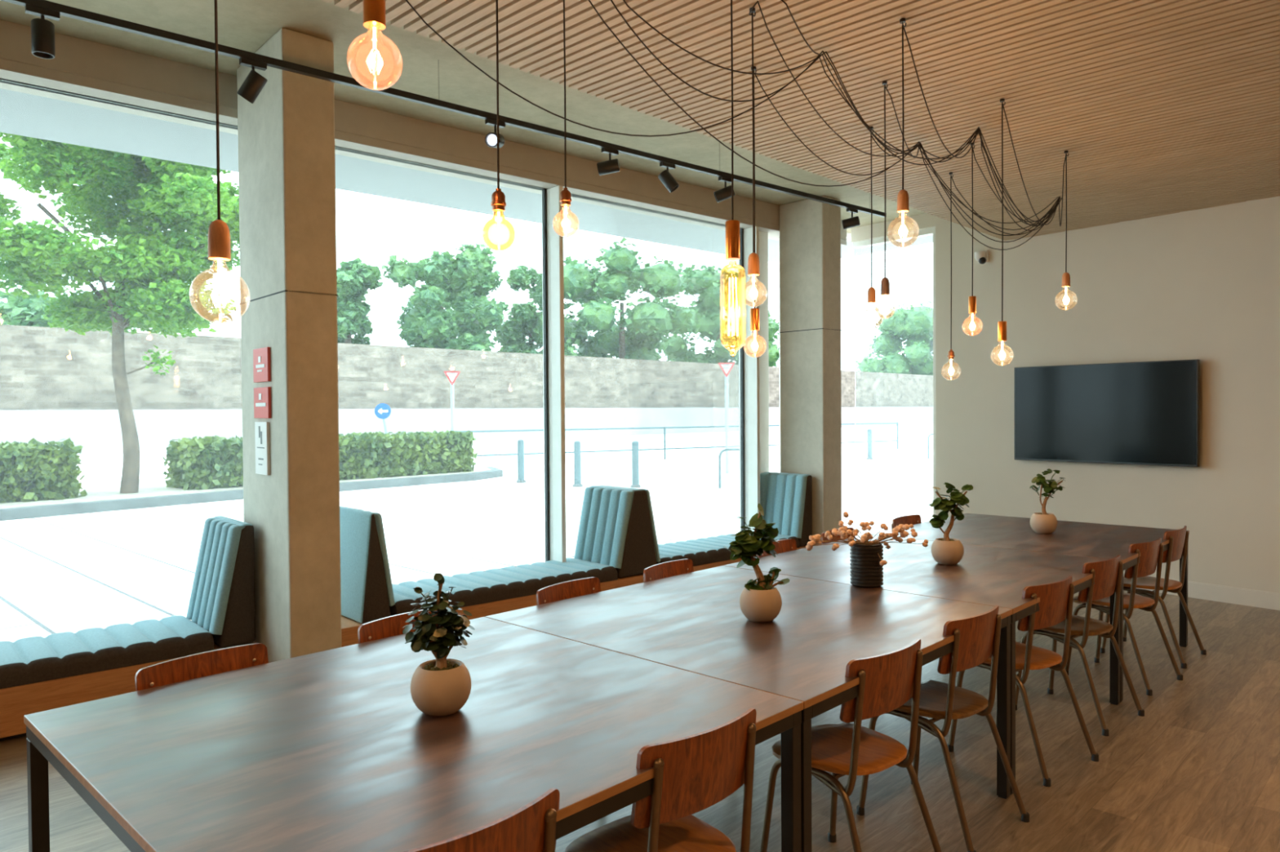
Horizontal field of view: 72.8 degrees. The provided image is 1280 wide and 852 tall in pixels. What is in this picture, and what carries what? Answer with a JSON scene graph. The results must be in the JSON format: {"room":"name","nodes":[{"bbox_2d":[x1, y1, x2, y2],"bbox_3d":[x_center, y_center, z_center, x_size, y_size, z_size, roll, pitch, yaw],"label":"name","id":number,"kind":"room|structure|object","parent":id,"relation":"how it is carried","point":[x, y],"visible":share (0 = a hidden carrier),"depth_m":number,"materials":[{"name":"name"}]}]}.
{"room":"common room","nodes":[
{"label":"common room","id":0,"kind":"room"},
{"bbox_2d":[236,27,341,662],"bbox_3d":[-1.981,-0.299,4.886,0.283,3.548,0.730,-1,1,-42],"label":"column","id":1,"kind":"structure","parent":0,"point":[287,220],"depth_m":4.63,"materials":[{"name":"concrete"}]},
{"bbox_2d":[253,346,271,382],"bbox_3d":[-2.079,-0.335,4.771,0.018,0.185,0.230,-1,1,-42],"label":"notice","id":2,"kind":"object","parent":1,"relation":"attached to","point":[261,357],"visible":1,"depth_m":4.75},
{"bbox_2d":[254,422,270,475],"bbox_3d":[-2.083,0.122,4.786,0.018,0.290,0.190,-1,1,-42],"label":"notice","id":3,"kind":"object","parent":1,"relation":"attached to","point":[261,428],"visible":1,"depth_m":4.76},
{"bbox_2d":[253,386,271,418],"bbox_3d":[-2.078,-0.128,4.774,0.018,0.170,0.230,-1,1,-42],"label":"notice","id":4,"kind":"object","parent":1,"relation":"attached to","point":[262,396],"visible":1,"depth_m":4.75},
{"bbox_2d":[255,402,266,406],"bbox_3d":[-2.084,-0.117,4.769,0.002,0.020,0.161,-1,1,-42],"label":"print","id":5,"kind":"object","parent":4,"relation":"attached to","point":[257,404],"depth_m":4.77},
{"bbox_2d":[0,19,847,245],"bbox_3d":[-2.170,-1.960,5.559,11.460,0.249,0.327,-1,1,-42],"label":"wall","id":6,"kind":"structure","parent":0,"point":[79,66],"depth_m":5.78,"materials":[{"name":"paint"}]},
{"bbox_2d":[0,78,237,128],"bbox_3d":[-4.399,-0.151,3.611,5.480,3.330,0.110,-1,1,-42],"label":"window","id":7,"kind":"structure","parent":6,"relation":"in","point":[6,81],"depth_m":4.89,"materials":[{"name":"paint"}]},
{"bbox_2d":[0,88,933,262],"bbox_3d":[-3.486,-2.126,4.066,18.489,0.251,5.047,-1,1,-39],"label":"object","id":8,"kind":"structure","parent":6,"relation":"attached to","point":[28,115],"depth_m":7.04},
{"bbox_2d":[334,146,768,562],"bbox_3d":[-0.504,-0.238,7.010,4.840,3.330,0.235,-1,1,-42],"label":"window","id":9,"kind":"structure","parent":6,"relation":"in","point":[753,372],"depth_m":6.88,"materials":[{"name":"paint"}]},
{"bbox_2d":[778,238,780,472],"bbox_3d":[1.784,-0.276,9.146,0.860,3.299,0.100,-1,1,-42],"label":"trim","id":10,"kind":"structure","parent":6,"relation":"attached to","point":[779,238],"depth_m":8.89,"materials":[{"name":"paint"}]},
{"bbox_2d":[846,232,851,241],"bbox_3d":[-4.177,-2.029,4.282,17.550,0.060,0.425,-1,1,-42],"label":"trim","id":11,"kind":"structure","parent":6,"relation":"attached to","point":[848,234],"depth_m":9.87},
{"bbox_2d":[0,0,924,233],"bbox_3d":[1.004,-2.185,2.781,9.630,0.250,12.280,1,1,44],"label":"ceiling","id":12,"kind":"structure","parent":0,"point":[246,25],"depth_m":5.32,"materials":[{"name":"concrete"}]},
{"bbox_2d":[0,0,886,217],"bbox_3d":[-0.682,-1.959,5.338,7.662,0.267,0.036,-1,1,-41],"label":"track","id":13,"kind":"object","parent":12,"relation":"hanging from","point":[65,11],"visible":0.8,"depth_m":4.74,"materials":[{"name":"black metal"}]},
{"bbox_2d":[25,4,60,58],"bbox_3d":[-2.555,-1.685,3.715,0.084,0.194,0.123,1,1,44],"label":"track spotlight","id":14,"kind":"object","parent":13,"relation":"hanging from","point":[42,30],"visible":1,"depth_m":3.69,"materials":[{"name":"black metal"}]},
{"bbox_2d":[236,57,267,103],"bbox_3d":[-1.912,-1.695,4.279,0.144,0.202,0.099,-1,1,-6],"label":"track spotlight","id":15,"kind":"object","parent":13,"relation":"hanging from","point":[254,83],"visible":1,"depth_m":4.25,"materials":[{"name":"black metal"}]},
{"bbox_2d":[484,118,505,147],"bbox_3d":[-0.866,-1.732,5.173,0.098,0.174,0.156,0,1,13],"label":"track spotlight","id":16,"kind":"object","parent":13,"relation":"hanging from","point":[491,139],"visible":0.87,"depth_m":5.14,"materials":[{"name":"black metal"}]},
{"bbox_2d":[596,146,620,175],"bbox_3d":[-0.209,-1.751,5.760,0.153,0.168,0.104,0,1,0],"label":"track spotlight","id":17,"kind":"object","parent":13,"relation":"hanging from","point":[612,166],"visible":1,"depth_m":5.73,"materials":[{"name":"black metal"}]},
{"bbox_2d":[657,161,679,192],"bbox_3d":[0.201,-1.742,6.101,0.146,0.202,0.099,0,1,-4],"label":"track spotlight","id":18,"kind":"object","parent":13,"relation":"hanging from","point":[665,177],"visible":1,"depth_m":6.07,"materials":[{"name":"black metal"}]},
{"bbox_2d":[713,176,734,202],"bbox_3d":[0.630,-1.763,6.487,0.159,0.180,0.100,0,1,-3],"label":"track spotlight","id":19,"kind":"object","parent":13,"relation":"hanging from","point":[724,193],"visible":0.89,"depth_m":6.46,"materials":[{"name":"black metal"}]},
{"bbox_2d":[841,208,860,229],"bbox_3d":[1.830,-1.794,7.530,0.155,0.171,0.107,0,1,2],"label":"track spotlight","id":20,"kind":"object","parent":13,"relation":"hanging from","point":[851,222],"visible":1,"depth_m":7.50,"materials":[{"name":"black metal"}]},
{"bbox_2d":[0,591,1279,851],"bbox_3d":[1.007,1.520,2.821,9.430,0.060,12.011,1,1,44],"label":"floor","id":21,"kind":"structure","parent":0,"point":[1199,771],"depth_m":3.67,"materials":[{"name":"brown wood"}]},
{"bbox_2d":[0,515,255,741],"bbox_3d":[-3.891,1.043,3.642,4.218,0.935,0.560,-1,1,-42],"label":"window bench","id":22,"kind":"object","parent":21,"relation":"on","point":[37,674],"visible":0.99,"depth_m":4.55,"materials":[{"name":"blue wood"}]},
{"bbox_2d":[0,615,213,688],"bbox_3d":[-3.975,1.196,3.569,3.990,0.105,0.560,-1,1,-42],"label":"seat cushion","id":23,"kind":"object","parent":22,"relation":"on","point":[32,662],"depth_m":4.45,"materials":[{"name":"teal fabric"}]},
{"bbox_2d":[134,643,268,691],"bbox_3d":[-1.244,1.110,2.607,0.482,0.800,0.440,0,1,39],"label":"chair","id":24,"kind":"object","parent":21,"relation":"on","point":[210,663],"visible":0.29,"depth_m":2.70,"materials":[{"name":"brown wood"}]},
{"bbox_2d":[357,608,437,644],"bbox_3d":[-0.760,1.097,3.112,0.482,0.800,0.440,0,1,40],"label":"chair","id":25,"kind":"object","parent":21,"relation":"on","point":[390,626],"visible":0.11,"depth_m":3.15,"materials":[{"name":"brown wood"}]},
{"bbox_2d":[23,617,803,851],"bbox_3d":[-0.592,1.135,2.341,1.460,0.750,1.486,1,1,44],"label":"dining table","id":26,"kind":"object","parent":21,"relation":"on","point":[332,750],"visible":1,"depth_m":2.12,"materials":[{"name":"brown wood"}]},
{"bbox_2d":[401,573,475,716],"bbox_3d":[-0.536,0.575,2.310,0.190,0.369,0.161,0,1,0],"label":"potted plant","id":27,"kind":"object","parent":26,"relation":"on","point":[441,686],"visible":1,"depth_m":2.27,"materials":[{"name":"green plant"}]},
{"bbox_2d":[404,787,559,851],"bbox_3d":[-0.386,1.119,1.686,0.482,0.800,0.440,1,1,44],"label":"chair","id":28,"kind":"object","parent":21,"relation":"on","point":[531,828],"visible":1,"depth_m":1.62,"materials":[{"name":"brown wood"}]},
{"bbox_2d":[536,577,600,605],"bbox_3d":[-0.206,1.083,3.690,0.482,0.800,0.440,0,1,38],"label":"chair","id":29,"kind":"object","parent":21,"relation":"on","point":[581,587],"visible":0.24,"depth_m":3.80,"materials":[{"name":"brown wood"}]},
{"bbox_2d":[339,471,812,647],"bbox_3d":[-0.302,0.961,6.852,4.710,0.935,0.560,-1,1,-42],"label":"window bench","id":30,"kind":"object","parent":21,"relation":"on","point":[616,541],"visible":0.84,"depth_m":6.59,"materials":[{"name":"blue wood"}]},
{"bbox_2d":[389,557,617,616],"bbox_3d":[-1.027,1.129,6.204,1.800,0.105,0.560,-1,1,-42],"label":"seat cushion","id":31,"kind":"object","parent":30,"relation":"on","point":[491,587],"depth_m":6.07,"materials":[{"name":"teal fabric"}]},
{"bbox_2d":[656,533,799,566],"bbox_3d":[0.644,1.091,7.699,1.755,0.105,0.560,-1,1,-42],"label":"seat cushion","id":32,"kind":"object","parent":30,"relation":"on","point":[709,551],"depth_m":7.41,"materials":[{"name":"teal fabric"}]},
{"bbox_2d":[564,707,756,851],"bbox_3d":[0.064,1.108,2.156,0.440,0.800,0.482,-1,1,-42],"label":"chair","id":33,"kind":"object","parent":21,"relation":"on","point":[694,773],"visible":1,"depth_m":2.07,"materials":[{"name":"brown wood"}]},
{"bbox_2d":[643,559,693,582],"bbox_3d":[0.240,1.072,4.155,0.482,0.800,0.440,0,1,38],"label":"chair","id":34,"kind":"object","parent":21,"relation":"on","point":[673,568],"visible":0.25,"depth_m":4.27,"materials":[{"name":"brown wood"}]},
{"bbox_2d":[484,565,1012,851],"bbox_3d":[0.439,1.108,3.417,1.460,0.750,1.486,1,1,44],"label":"dining table","id":35,"kind":"object","parent":21,"relation":"on","point":[695,622],"visible":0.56,"depth_m":3.20,"materials":[{"name":"brown wood"}]},
{"bbox_2d":[724,503,789,622],"bbox_3d":[0.443,0.515,3.289,0.251,0.441,0.159,0,1,0],"label":"potted plant","id":36,"kind":"object","parent":35,"relation":"on","point":[760,601],"visible":1,"depth_m":3.27,"materials":[{"name":"green plant"}]},
{"bbox_2d":[755,538,796,558],"bbox_3d":[0.866,1.056,4.808,0.482,0.800,0.440,0,1,41],"label":"chair","id":37,"kind":"object","parent":21,"relation":"on","point":[789,544],"visible":0.15,"depth_m":4.97,"materials":[{"name":"brown wood"}]},
{"bbox_2d":[819,527,855,544],"bbox_3d":[1.316,1.045,5.277,0.482,0.800,0.440,0,1,42],"label":"chair","id":38,"kind":"object","parent":21,"relation":"on","point":[850,528],"visible":0.14,"depth_m":5.36,"materials":[{"name":"wood"}]},
{"bbox_2d":[760,639,942,851],"bbox_3d":[0.687,1.092,2.805,0.440,0.800,0.482,-1,1,-41],"label":"chair","id":39,"kind":"object","parent":21,"relation":"on","point":[887,681],"visible":0.95,"depth_m":2.73,"materials":[{"name":"wood"}]},
{"bbox_2d":[891,514,921,529],"bbox_3d":[1.938,1.029,5.926,0.482,0.800,0.440,1,1,44],"label":"chair","id":40,"kind":"object","parent":21,"relation":"on","point":[914,519],"visible":0.21,"depth_m":6.06,"materials":[{"name":"wood"}]},
{"bbox_2d":[724,534,1121,795],"bbox_3d":[1.470,1.082,4.492,1.460,0.750,1.486,1,1,44],"label":"dining table","id":41,"kind":"object","parent":21,"relation":"on","point":[992,576],"visible":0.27,"depth_m":4.28,"materials":[{"name":"brown wood"}]},
{"bbox_2d":[849,541,883,588],"bbox_3d":[1.024,0.624,3.924,0.145,0.192,0.145,0,1,0],"label":"ribbed vase","id":42,"kind":"object","parent":41,"relation":"on","point":[866,571],"visible":0.94,"depth_m":3.87,"materials":[{"name":"black ceramic"}]},
{"bbox_2d":[805,511,928,565],"bbox_3d":[1.016,0.546,3.916,0.556,0.298,0.227,0,1,0],"label":"dried flowers","id":43,"kind":"object","parent":42,"relation":"in","point":[901,529],"visible":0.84,"depth_m":3.89,"materials":[{"name":"plant"}]},
{"bbox_2d":[928,482,973,564],"bbox_3d":[1.600,0.498,4.457,0.221,0.418,0.159,0,1,0],"label":"potted plant","id":44,"kind":"object","parent":41,"relation":"on","point":[946,550],"visible":1,"depth_m":4.43,"materials":[{"name":"green plant"}]},
{"bbox_2d":[856,605,1029,851],"bbox_3d":[1.137,1.081,3.274,0.440,0.800,0.482,-1,1,-42],"label":"chair","id":45,"kind":"object","parent":21,"relation":"on","point":[975,637],"visible":0.9,"depth_m":3.17,"materials":[{"name":"wood"}]},
{"bbox_2d":[946,576,1098,786],"bbox_3d":[1.691,1.067,3.852,0.440,0.800,0.482,-1,1,-37],"label":"chair","id":46,"kind":"object","parent":21,"relation":"on","point":[1056,598],"visible":0.77,"depth_m":3.73,"materials":[{"name":"wood"}]},
{"bbox_2d":[871,513,1189,702],"bbox_3d":[2.501,1.056,5.567,1.460,0.750,1.486,1,1,44],"label":"dining table","id":47,"kind":"object","parent":21,"relation":"on","point":[1106,541],"visible":0.4,"depth_m":5.41,"materials":[{"name":"brown wood"}]},
{"bbox_2d":[1029,468,1064,533],"bbox_3d":[2.587,0.476,5.509,0.206,0.410,0.160,0,1,27],"label":"potted plant","id":48,"kind":"object","parent":47,"relation":"on","point":[1043,522],"visible":1,"depth_m":5.50,"materials":[{"name":"green plant"}]},
{"bbox_2d":[1015,555,1144,736],"bbox_3d":[2.210,1.054,4.393,0.440,0.800,0.482,-1,1,-39],"label":"chair","id":49,"kind":"object","parent":21,"relation":"on","point":[1108,573],"visible":0.85,"depth_m":4.28,"materials":[{"name":"wood"}]},
{"bbox_2d":[1064,537,1182,695],"bbox_3d":[2.757,1.040,4.963,0.440,0.800,0.482,-1,1,-38],"label":"chair","id":50,"kind":"object","parent":21,"relation":"on","point":[1152,552],"visible":0.83,"depth_m":4.87,"materials":[{"name":"wood"}]},
{"bbox_2d":[1099,525,1206,668],"bbox_3d":[3.213,1.028,5.439,0.440,0.800,0.482,-1,1,-43],"label":"chair","id":51,"kind":"object","parent":21,"relation":"on","point":[1178,539],"visible":0.85,"depth_m":5.33,"materials":[{"name":"wood"}]},
{"bbox_2d":[320,0,1279,240],"bbox_3d":[1.846,-1.658,1.764,6.600,0.060,11.560,1,1,44],"label":"ceiling","id":52,"kind":"structure","parent":0,"point":[1157,108],"depth_m":4.21,"materials":[{"name":"brown wood"}]},
{"bbox_2d":[189,0,250,323],"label":"pendant light","id":53,"kind":"object","parent":52,"relation":"hanging from","point":[219,242],"depth_m":1.96,"materials":[{"name":"glass"}]},
{"bbox_2d":[346,0,402,90],"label":"pendant light","id":54,"kind":"object","parent":52,"relation":"hanging from","point":[374,15],"depth_m":2.03,"materials":[{"name":"glass"}]},
{"bbox_2d":[482,0,515,251],"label":"pendant light","id":55,"kind":"object","parent":52,"relation":"hanging from","point":[498,203],"depth_m":2.49,"materials":[{"name":"black metal"}]},
{"bbox_2d":[552,0,578,237],"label":"pendant light","id":56,"kind":"object","parent":52,"relation":"hanging from","point":[565,198],"depth_m":3.15,"materials":[{"name":"black metal"}]},
{"bbox_2d":[498,82,786,137],"label":"cable","id":57,"kind":"object","parent":52,"relation":"hanging from","point":[500,83],"depth_m":3.50,"materials":[{"name":"black rubber"}]},
{"bbox_2d":[610,0,816,102],"label":"cable","id":58,"kind":"object","parent":52,"relation":"hanging from","point":[611,1],"depth_m":3.44,"materials":[{"name":"black rubber"}]},
{"bbox_2d":[720,0,746,356],"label":"pendant light","id":59,"kind":"object","parent":52,"relation":"hanging from","point":[732,239],"depth_m":3.00,"materials":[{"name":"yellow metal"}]},
{"bbox_2d":[622,0,863,119],"label":"cable","id":60,"kind":"object","parent":52,"relation":"hanging from","point":[625,2],"depth_m":3.50,"materials":[{"name":"black metal"}]},
{"bbox_2d":[588,0,901,186],"label":"cable","id":61,"kind":"object","parent":52,"relation":"hanging from","point":[589,1],"depth_m":3.74,"materials":[{"name":"black metal"}]},
{"bbox_2d":[754,118,755,253],"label":"pendant light","id":62,"kind":"object","parent":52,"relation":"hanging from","point":[754,118],"depth_m":4.01,"materials":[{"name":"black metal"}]},
{"bbox_2d":[743,306,766,357],"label":"pendant light","id":63,"kind":"object","parent":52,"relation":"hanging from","point":[754,318],"depth_m":4.02,"materials":[{"name":"glass"}]},
{"bbox_2d":[751,66,884,175],"label":"cable","id":64,"kind":"object","parent":52,"relation":"hanging from","point":[754,68],"depth_m":4.25,"materials":[{"name":"rubber"}]},
{"bbox_2d":[781,0,859,117],"label":"cable","id":65,"kind":"object","parent":52,"relation":"hanging from","point":[783,1],"depth_m":3.72,"materials":[{"name":"black metal"}]},
{"bbox_2d":[745,0,898,306],"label":"pendant light","id":66,"kind":"object","parent":52,"relation":"hanging from","point":[753,264],"depth_m":3.43,"materials":[{"name":"black metal"}]},
{"bbox_2d":[860,126,906,328],"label":"pendant light","id":67,"kind":"object","parent":52,"relation":"hanging from","point":[871,295],"depth_m":4.88,"materials":[{"name":"black metal"}]},
{"bbox_2d":[817,50,951,165],"label":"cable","id":68,"kind":"object","parent":52,"relation":"hanging from","point":[820,54],"depth_m":4.04,"materials":[{"name":"black metal"}]},
{"bbox_2d":[875,80,902,319],"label":"pendant light","id":69,"kind":"object","parent":52,"relation":"hanging from","point":[885,286],"depth_m":4.20,"materials":[{"name":"black metal"}]},
{"bbox_2d":[903,137,939,158],"label":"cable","id":70,"kind":"object","parent":52,"relation":"hanging from","point":[904,137],"depth_m":4.99,"materials":[{"name":"rubber"}]},
{"bbox_2d":[862,120,1001,201],"label":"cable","id":71,"kind":"object","parent":52,"relation":"hanging from","point":[877,134],"depth_m":4.57,"materials":[{"name":"rubber"}]},
{"bbox_2d":[887,17,1057,247],"bbox_3d":[2.075,-1.223,4.967,0.173,0.924,3.631,0,1,36],"label":"pendant light","id":72,"kind":"object","parent":52,"relation":"hanging from","point":[903,195],"visible":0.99,"depth_m":3.55,"materials":[{"name":"black metal"}]},
{"bbox_2d":[919,146,1044,249],"label":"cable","id":73,"kind":"object","parent":52,"relation":"hanging from","point":[919,146],"depth_m":5.50,"materials":[{"name":"black metal"}]},
{"bbox_2d":[933,168,1031,230],"label":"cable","id":74,"kind":"object","parent":52,"relation":"hanging from","point":[933,168],"depth_m":5.49,"materials":[{"name":"black metal"}]},
{"bbox_2d":[935,173,1034,235],"label":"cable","id":75,"kind":"object","parent":52,"relation":"hanging from","point":[935,173],"depth_m":5.57,"materials":[{"name":"black metal"}]},
{"bbox_2d":[941,172,1056,380],"bbox_3d":[2.590,-1.012,6.105,1.276,1.392,0.124,-1,1,-29],"label":"pendant light","id":76,"kind":"object","parent":52,"relation":"hanging from","point":[951,356],"visible":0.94,"depth_m":5.83,"materials":[{"name":"black metal"}]},
{"bbox_2d":[962,142,1056,335],"bbox_3d":[2.551,-1.128,5.776,0.120,1.148,1.761,1,1,44],"label":"pendant light","id":77,"kind":"object","parent":52,"relation":"hanging from","point":[971,300],"visible":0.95,"depth_m":5.18,"materials":[{"name":"black metal"}]},
{"bbox_2d":[1003,195,1042,225],"label":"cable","id":78,"kind":"object","parent":52,"relation":"hanging from","point":[1003,196],"depth_m":5.49,"materials":[{"name":"black rubber"}]},
{"bbox_2d":[991,98,1058,365],"bbox_3d":[2.452,-1.013,5.444,0.109,1.365,2.420,0,1,31],"label":"pendant light","id":79,"kind":"object","parent":52,"relation":"hanging from","point":[1002,326],"visible":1,"depth_m":4.45,"materials":[{"name":"black metal"}]},
{"bbox_2d":[1003,187,1056,222],"label":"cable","id":80,"kind":"object","parent":52,"relation":"hanging from","point":[1003,188],"depth_m":5.59,"materials":[{"name":"black rubber"}]},
{"bbox_2d":[1054,150,1077,310],"bbox_3d":[2.884,-1.216,5.862,0.124,0.980,1.265,0,1,27],"label":"pendant light","id":81,"kind":"object","parent":52,"relation":"hanging from","point":[1065,277],"visible":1,"depth_m":5.36,"materials":[{"name":"black metal"}]},
{"bbox_2d":[779,195,841,545],"bbox_3d":[1.653,-0.387,8.424,0.297,3.548,0.520,-1,1,-42],"label":"column","id":82,"kind":"structure","parent":0,"point":[810,230],"depth_m":8.26,"materials":[{"name":"concrete"}]},
{"bbox_2d":[851,195,1279,593],"bbox_3d":[5.212,-0.375,6.234,0.180,3.550,8.920,-1,1,-39],"label":"wall","id":83,"kind":"structure","parent":0,"point":[1203,285],"depth_m":7.33,"materials":[{"name":"paint"}]},
{"bbox_2d":[853,226,935,518],"bbox_3d":[2.737,-0.336,9.294,0.080,3.400,1.050,-1,1,-39],"label":"window","id":84,"kind":"structure","parent":83,"relation":"in","point":[931,231],"depth_m":8.90,"materials":[{"name":"paint"}]},
{"bbox_2d":[974,249,989,264],"bbox_3d":[3.290,-1.623,8.363,0.113,0.141,0.130,1,1,44],"label":"security camera","id":85,"kind":"object","parent":83,"relation":"attached to","point":[982,257],"visible":1,"depth_m":8.32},
{"bbox_2d":[1014,359,1199,466],"bbox_3d":[4.000,-0.109,7.528,0.102,0.860,1.520,-1,1,-39],"label":"television","id":86,"kind":"object","parent":83,"relation":"attached to","point":[1139,413],"visible":1,"depth_m":7.42,"materials":[{"name":"black glass"}]},
{"bbox_2d":[1123,573,1279,610],"bbox_3d":[5.416,1.341,5.866,0.017,0.128,7.660,-1,1,-39],"label":"baseboard","id":87,"kind":"structure","parent":83,"relation":"attached to","point":[1244,597],"depth_m":6.81,"materials":[{"name":"wood"}]},
{"label":"outside","id":88,"kind":"structure","parent":0,"visible":0},
{"bbox_2d":[0,424,933,642],"bbox_3d":[-4.342,1.082,38.833,120.000,0.235,190.000,1,1,44],"label":"ground","id":89,"kind":"structure","parent":88,"point":[73,573],"depth_m":13.08,"materials":[{"name":"concrete"}]},
{"bbox_2d":[0,290,128,330],"bbox_3d":[-27.892,-2.648,40.146,9.681,7.539,8.323,-1,1,-25],"label":"tree","id":90,"kind":"object","parent":89,"relation":"on","point":[17,311],"visible":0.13,"depth_m":39.04,"materials":[{"name":"green plant"}]},
{"bbox_2d":[0,465,502,520],"bbox_3d":[-10.680,1.331,15.678,5.900,0.165,19.800,1,1,44],"label":"kerb","id":91,"kind":"object","parent":89,"relation":"on","point":[33,512],"visible":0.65,"depth_m":15.43,"materials":[{"name":"concrete"}]},
{"bbox_2d":[0,466,491,509],"bbox_3d":[-10.733,1.248,15.658,5.450,0.013,19.500,1,1,44],"label":"strip","id":92,"kind":"object","parent":91,"relation":"on","point":[110,490],"visible":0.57,"depth_m":16.32,"materials":[{"name":"concrete"}]},
{"bbox_2d":[0,437,87,502],"bbox_3d":[-12.616,0.866,12.799,1.680,1.249,7.602,1,1,44],"label":"hedge","id":93,"kind":"object","parent":92,"relation":"on","point":[34,470],"visible":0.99,"depth_m":14.60,"materials":[{"name":"green plant"}]},
{"bbox_2d":[0,132,239,493],"bbox_3d":[-9.286,-2.249,15.586,5.903,7.009,5.656,0,1,39],"label":"street tree","id":94,"kind":"object","parent":92,"relation":"on","point":[149,264],"visible":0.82,"depth_m":15.15,"materials":[{"name":"green plant"}]},
{"bbox_2d":[162,429,477,489],"bbox_3d":[-6.652,0.689,19.082,1.621,1.197,6.834,1,1,44],"label":"hedge","id":95,"kind":"object","parent":92,"relation":"on","point":[206,463],"visible":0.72,"depth_m":18.91,"materials":[{"name":"green plant"}]},
{"bbox_2d":[336,257,383,344],"bbox_3d":[-18.840,-5.066,55.739,5.050,11.687,5.566,0,1,22],"label":"tree","id":96,"kind":"object","parent":89,"relation":"on","point":[354,277],"visible":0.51,"depth_m":54.66,"materials":[{"name":"green plant"}]},
{"bbox_2d":[374,403,391,433],"bbox_3d":[-6.479,0.350,22.052,0.490,1.856,0.118,-1,1,-16],"label":"road sign","id":97,"kind":"object","parent":89,"relation":"on","point":[382,411],"visible":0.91,"depth_m":21.99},
{"bbox_2d":[381,243,511,351],"bbox_3d":[-12.597,-5.526,55.988,7.237,12.505,7.736,0,1,26],"label":"tree","id":98,"kind":"object","parent":89,"relation":"on","point":[431,323],"visible":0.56,"depth_m":54.96,"materials":[{"name":"green plant"}]},
{"bbox_2d":[444,371,460,431],"bbox_3d":[-5.193,-0.143,24.055,0.460,2.743,0.125,-1,1,-12],"label":"sign","id":99,"kind":"object","parent":89,"relation":"on","point":[451,376],"visible":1,"depth_m":24.02,"materials":[{"name":"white metal"}]},
{"bbox_2d":[0,324,933,409],"bbox_3d":[-5.814,-1.848,54.030,1.200,5.115,150.000,1,1,44],"label":"stone wall","id":100,"kind":"structure","parent":89,"relation":"on","point":[42,368],"depth_m":45.76,"materials":[{"name":"stone"}]},
{"bbox_2d":[0,406,933,455],"bbox_3d":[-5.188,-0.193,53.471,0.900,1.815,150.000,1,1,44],"label":"road","id":101,"kind":"structure","parent":89,"relation":"on","point":[99,431],"depth_m":45.76,"materials":[{"name":"asphalt"}]},
{"bbox_2d":[438,270,502,351],"bbox_3d":[-12.569,-5.798,63.296,6.889,12.795,6.635,1,1,44],"label":"tree","id":102,"kind":"object","parent":89,"relation":"on","point":[474,294],"visible":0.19,"depth_m":61.84,"materials":[{"name":"green plant"}]},
{"bbox_2d":[490,265,542,354],"bbox_3d":[-8.765,-6.095,67.674,6.284,13.182,7.033,0,1,1],"label":"tree","id":103,"kind":"object","parent":89,"relation":"on","point":[512,338],"visible":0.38,"depth_m":66.00,"materials":[{"name":"green plant"}]},
{"bbox_2d":[515,439,525,483],"bbox_3d":[-2.706,0.796,19.728,0.220,0.980,0.214,1,1,44],"label":"bollard","id":104,"kind":"object","parent":89,"relation":"on","point":[520,442],"visible":1,"depth_m":19.66,"materials":[{"name":"metal"}]},
{"bbox_2d":[572,440,582,487],"bbox_3d":[-1.337,0.807,18.554,0.220,0.980,0.214,1,1,44],"label":"bollard","id":105,"kind":"object","parent":89,"relation":"on","point":[577,451],"visible":1,"depth_m":18.49,"materials":[{"name":"metal"}]},
{"bbox_2d":[521,237,705,360],"bbox_3d":[-1.114,-6.752,67.816,13.642,14.507,13.047,0,1,38],"label":"tree","id":106,"kind":"object","parent":89,"relation":"on","point":[646,324],"visible":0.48,"depth_m":64.57,"materials":[{"name":"green plant"}]},
{"bbox_2d":[630,440,640,488],"bbox_3d":[-0.093,0.803,18.262,0.220,0.980,0.214,1,1,44],"label":"bollard","id":107,"kind":"object","parent":89,"relation":"on","point":[635,444],"visible":1,"depth_m":18.20,"materials":[{"name":"metal"}]},
{"bbox_2d":[454,422,898,459],"bbox_3d":[2.390,0.537,29.592,18.622,1.080,0.068,-1,1,-32],"label":"railing","id":108,"kind":"object","parent":89,"relation":"on","point":[664,448],"visible":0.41,"depth_m":28.35,"materials":[{"name":"metal"}]},
{"bbox_2d":[659,263,779,367],"bbox_3d":[7.718,-7.333,79.782,10.934,14.997,12.531,1,1,44],"label":"tree","id":109,"kind":"object","parent":89,"relation":"on","point":[706,282],"visible":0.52,"depth_m":76.86,"materials":[{"name":"green plant"}]},
{"bbox_2d":[717,362,735,473],"bbox_3d":[2.207,-0.198,22.053,0.440,2.816,0.125,0,1,6],"label":"sign","id":110,"kind":"object","parent":89,"relation":"on","point":[726,367],"visible":1,"depth_m":22.03,"materials":[{"name":"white metal"}]},
{"bbox_2d":[718,448,738,488],"bbox_3d":[2.000,0.870,17.918,0.762,0.828,0.056,0,1,-1],"label":"hoop","id":111,"kind":"object","parent":89,"relation":"on","point":[722,451],"visible":0.49,"depth_m":17.89},
{"bbox_2d":[866,429,873,459],"bbox_3d":[7.345,0.584,27.752,0.220,0.980,0.214,1,1,44],"label":"bollard","id":112,"kind":"object","parent":89,"relation":"on","point":[868,431],"visible":1,"depth_m":27.69,"materials":[{"name":"metal"}]},
{"bbox_2d":[854,300,933,375],"bbox_3d":[34.524,-8.007,110.422,15.601,15.809,16.047,1,1,44],"label":"tree","id":113,"kind":"object","parent":89,"relation":"on","point":[914,325],"visible":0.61,"depth_m":109.22,"materials":[{"name":"green plant"}]},
{"bbox_2d":[927,433,933,458],"bbox_3d":[9.606,0.642,27.872,0.762,0.828,0.056,0,1,-1],"label":"hoop","id":114,"kind":"object","parent":89,"relation":"on","point":[931,434],"visible":0.44,"depth_m":27.84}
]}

